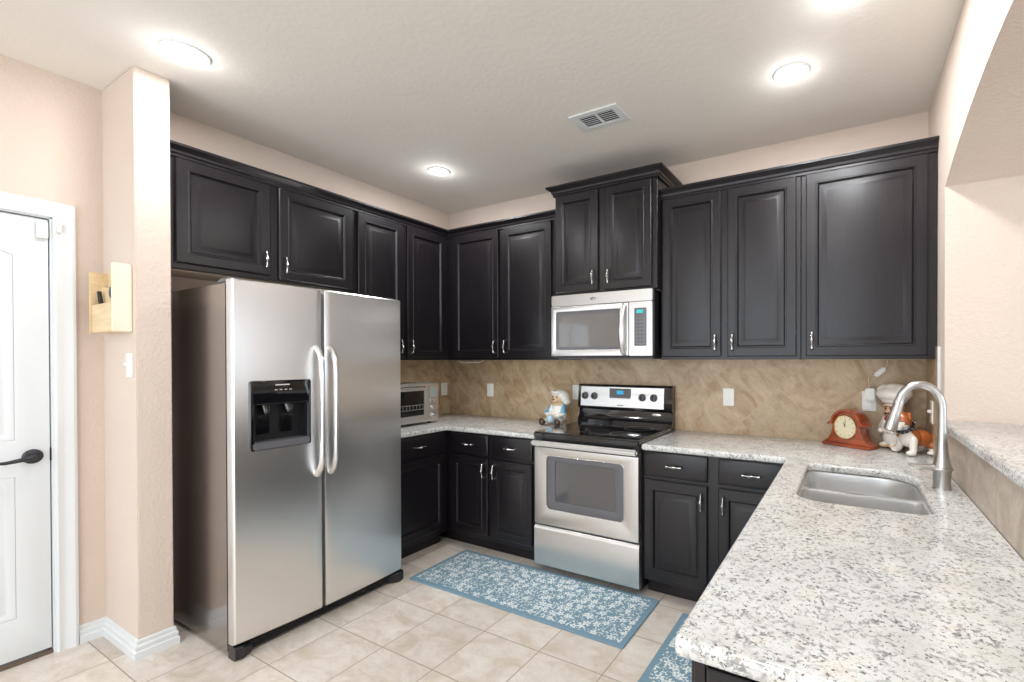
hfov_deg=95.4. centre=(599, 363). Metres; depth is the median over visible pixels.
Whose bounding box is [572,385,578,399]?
wall outlet
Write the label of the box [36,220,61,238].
sensor
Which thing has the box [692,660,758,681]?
base cabinet
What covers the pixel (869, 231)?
upper cabinet
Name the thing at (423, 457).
base cabinet
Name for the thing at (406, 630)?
floor
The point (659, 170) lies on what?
crown molding
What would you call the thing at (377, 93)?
ceiling
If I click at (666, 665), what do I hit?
kitchen rug
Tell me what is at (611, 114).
ceiling vent
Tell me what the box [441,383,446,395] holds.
light switch
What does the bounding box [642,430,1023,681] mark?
countertop
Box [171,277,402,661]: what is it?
refrigerator
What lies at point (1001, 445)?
bar ledge
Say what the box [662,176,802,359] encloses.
upper cabinet
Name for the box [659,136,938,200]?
crown molding
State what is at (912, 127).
wall
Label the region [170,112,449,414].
wall
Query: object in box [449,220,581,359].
upper cabinet
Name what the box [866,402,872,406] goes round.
socket
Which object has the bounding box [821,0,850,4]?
recessed light
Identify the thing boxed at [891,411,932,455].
figurine
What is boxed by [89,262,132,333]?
wall organizer
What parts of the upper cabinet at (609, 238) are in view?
door, handle, door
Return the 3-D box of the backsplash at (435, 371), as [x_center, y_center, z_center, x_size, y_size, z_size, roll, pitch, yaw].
[-1.665,0.216,3.773,0.008,0.501,1.142,0,0,29]
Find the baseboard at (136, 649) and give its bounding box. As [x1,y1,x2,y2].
[79,616,179,661]
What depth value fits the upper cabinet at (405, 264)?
3.50 m
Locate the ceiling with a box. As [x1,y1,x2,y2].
[0,0,963,213]
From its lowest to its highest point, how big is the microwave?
0.446 m
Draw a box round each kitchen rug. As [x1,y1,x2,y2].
[409,550,659,648]
[638,613,691,681]
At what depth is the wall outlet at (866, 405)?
2.66 m
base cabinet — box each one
[401,430,446,558]
[440,430,536,559]
[644,450,783,601]
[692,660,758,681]
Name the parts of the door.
handle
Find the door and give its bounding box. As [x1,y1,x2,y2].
[0,192,78,671]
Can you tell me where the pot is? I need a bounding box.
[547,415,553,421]
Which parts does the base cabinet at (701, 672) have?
drawer, trim, panel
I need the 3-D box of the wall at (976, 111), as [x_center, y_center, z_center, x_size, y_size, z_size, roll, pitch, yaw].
[1.124,0.003,0.688,0.550,2.758,3.900,0,0,29]
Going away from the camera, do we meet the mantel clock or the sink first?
the sink
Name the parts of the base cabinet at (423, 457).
drawer, door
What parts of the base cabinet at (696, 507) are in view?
handle, drawer, door, handle, handle, door, drawer, handle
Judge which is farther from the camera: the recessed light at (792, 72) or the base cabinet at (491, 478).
the base cabinet at (491, 478)
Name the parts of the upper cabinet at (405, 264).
door, door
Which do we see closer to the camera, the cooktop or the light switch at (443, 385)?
the cooktop
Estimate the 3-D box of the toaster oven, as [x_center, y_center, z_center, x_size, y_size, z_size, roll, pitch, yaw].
[-1.506,0.310,3.496,0.353,0.315,0.465,0,0,29]
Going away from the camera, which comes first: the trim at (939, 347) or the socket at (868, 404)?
the trim at (939, 347)
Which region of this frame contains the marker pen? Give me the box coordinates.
[97,291,103,303]
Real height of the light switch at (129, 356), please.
0.116 m
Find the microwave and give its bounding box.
[551,288,661,358]
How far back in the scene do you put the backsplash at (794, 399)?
3.07 m
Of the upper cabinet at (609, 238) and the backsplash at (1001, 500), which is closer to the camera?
the backsplash at (1001, 500)
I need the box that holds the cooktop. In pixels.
[534,421,672,446]
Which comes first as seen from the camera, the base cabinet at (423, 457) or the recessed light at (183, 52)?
the recessed light at (183, 52)
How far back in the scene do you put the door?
2.14 m
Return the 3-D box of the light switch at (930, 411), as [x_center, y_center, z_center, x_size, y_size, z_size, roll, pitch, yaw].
[1.698,0.250,2.353,0.022,0.116,0.072,0,0,29]
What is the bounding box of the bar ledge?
[947,421,1023,489]
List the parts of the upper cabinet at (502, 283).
door, door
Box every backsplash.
[400,360,449,414]
[450,359,925,446]
[947,433,1023,558]
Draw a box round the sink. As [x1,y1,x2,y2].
[798,471,931,514]
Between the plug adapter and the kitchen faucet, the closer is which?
the kitchen faucet
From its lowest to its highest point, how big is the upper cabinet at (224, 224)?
0.574 m
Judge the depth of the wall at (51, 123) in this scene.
2.26 m
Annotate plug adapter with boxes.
[865,360,887,400]
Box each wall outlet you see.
[487,383,493,396]
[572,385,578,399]
[723,388,733,405]
[862,391,875,410]
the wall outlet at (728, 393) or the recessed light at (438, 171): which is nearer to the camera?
the wall outlet at (728, 393)
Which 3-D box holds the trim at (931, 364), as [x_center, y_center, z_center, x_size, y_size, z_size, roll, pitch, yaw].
[1.716,0.193,2.355,0.008,0.556,0.392,0,0,29]
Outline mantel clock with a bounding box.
[822,408,878,450]
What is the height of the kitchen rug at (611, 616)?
0.009 m
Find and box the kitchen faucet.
[883,381,953,490]
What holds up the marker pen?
in the wall organizer
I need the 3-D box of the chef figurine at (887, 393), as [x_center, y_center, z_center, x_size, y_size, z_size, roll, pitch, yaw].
[1.621,0.288,2.517,0.168,0.359,0.180,0,0,-13]
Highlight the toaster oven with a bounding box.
[400,382,437,424]
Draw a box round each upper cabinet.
[170,155,353,292]
[350,211,448,359]
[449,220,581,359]
[555,177,667,295]
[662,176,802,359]
[801,152,937,359]
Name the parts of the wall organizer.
panel, panel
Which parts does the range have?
handle, knob, drawer, oven door, knob, display panel, control panel, knob, knob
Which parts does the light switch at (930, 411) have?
plate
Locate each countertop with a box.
[401,413,572,438]
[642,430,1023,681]
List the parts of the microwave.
door, plate, handle, control panel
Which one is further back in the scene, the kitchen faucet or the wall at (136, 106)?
the wall at (136, 106)
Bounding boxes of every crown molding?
[170,140,555,238]
[545,162,682,197]
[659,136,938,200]
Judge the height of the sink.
0.196 m
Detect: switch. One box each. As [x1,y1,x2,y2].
[124,353,132,376]
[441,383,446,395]
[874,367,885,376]
[927,400,932,423]
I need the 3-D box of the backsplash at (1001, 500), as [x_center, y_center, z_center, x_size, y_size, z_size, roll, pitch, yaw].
[1.164,0.391,1.341,0.006,0.175,1.920,0,0,29]
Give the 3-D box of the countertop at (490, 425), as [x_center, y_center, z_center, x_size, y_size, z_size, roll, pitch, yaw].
[-1.031,0.484,3.434,1.429,0.035,1.133,0,0,29]
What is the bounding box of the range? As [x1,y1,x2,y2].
[531,384,674,589]
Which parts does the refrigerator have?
freezer door, handle, handle, door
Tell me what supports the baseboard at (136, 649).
attached to the wall at (136, 106)
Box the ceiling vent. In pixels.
[568,103,630,131]
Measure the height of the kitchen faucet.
0.407 m
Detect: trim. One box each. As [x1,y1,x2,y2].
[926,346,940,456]
[937,346,940,390]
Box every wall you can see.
[0,54,105,624]
[102,66,173,639]
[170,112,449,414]
[450,111,928,440]
[929,0,1023,559]
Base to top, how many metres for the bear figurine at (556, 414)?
0.266 m
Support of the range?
on the floor
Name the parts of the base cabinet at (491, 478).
drawer, door, door, drawer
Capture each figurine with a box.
[539,389,570,425]
[876,383,912,447]
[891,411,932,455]
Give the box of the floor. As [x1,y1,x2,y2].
[0,536,696,681]
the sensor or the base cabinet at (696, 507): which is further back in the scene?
the base cabinet at (696, 507)
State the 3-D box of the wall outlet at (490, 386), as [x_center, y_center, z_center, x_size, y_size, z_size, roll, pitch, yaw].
[-0.958,0.233,4.034,0.072,0.116,0.008,0,0,29]
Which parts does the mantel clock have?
arch molding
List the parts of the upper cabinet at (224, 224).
door, handle, handle, door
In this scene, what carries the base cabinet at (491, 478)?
on the floor
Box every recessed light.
[158,39,211,66]
[428,166,449,175]
[773,62,809,83]
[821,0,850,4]
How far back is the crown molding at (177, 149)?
2.98 m
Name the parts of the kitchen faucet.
spout, lever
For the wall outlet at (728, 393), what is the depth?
3.04 m
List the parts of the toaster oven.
door glass, handle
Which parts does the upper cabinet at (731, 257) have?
door, handle, handle, door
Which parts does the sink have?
bowl, bowl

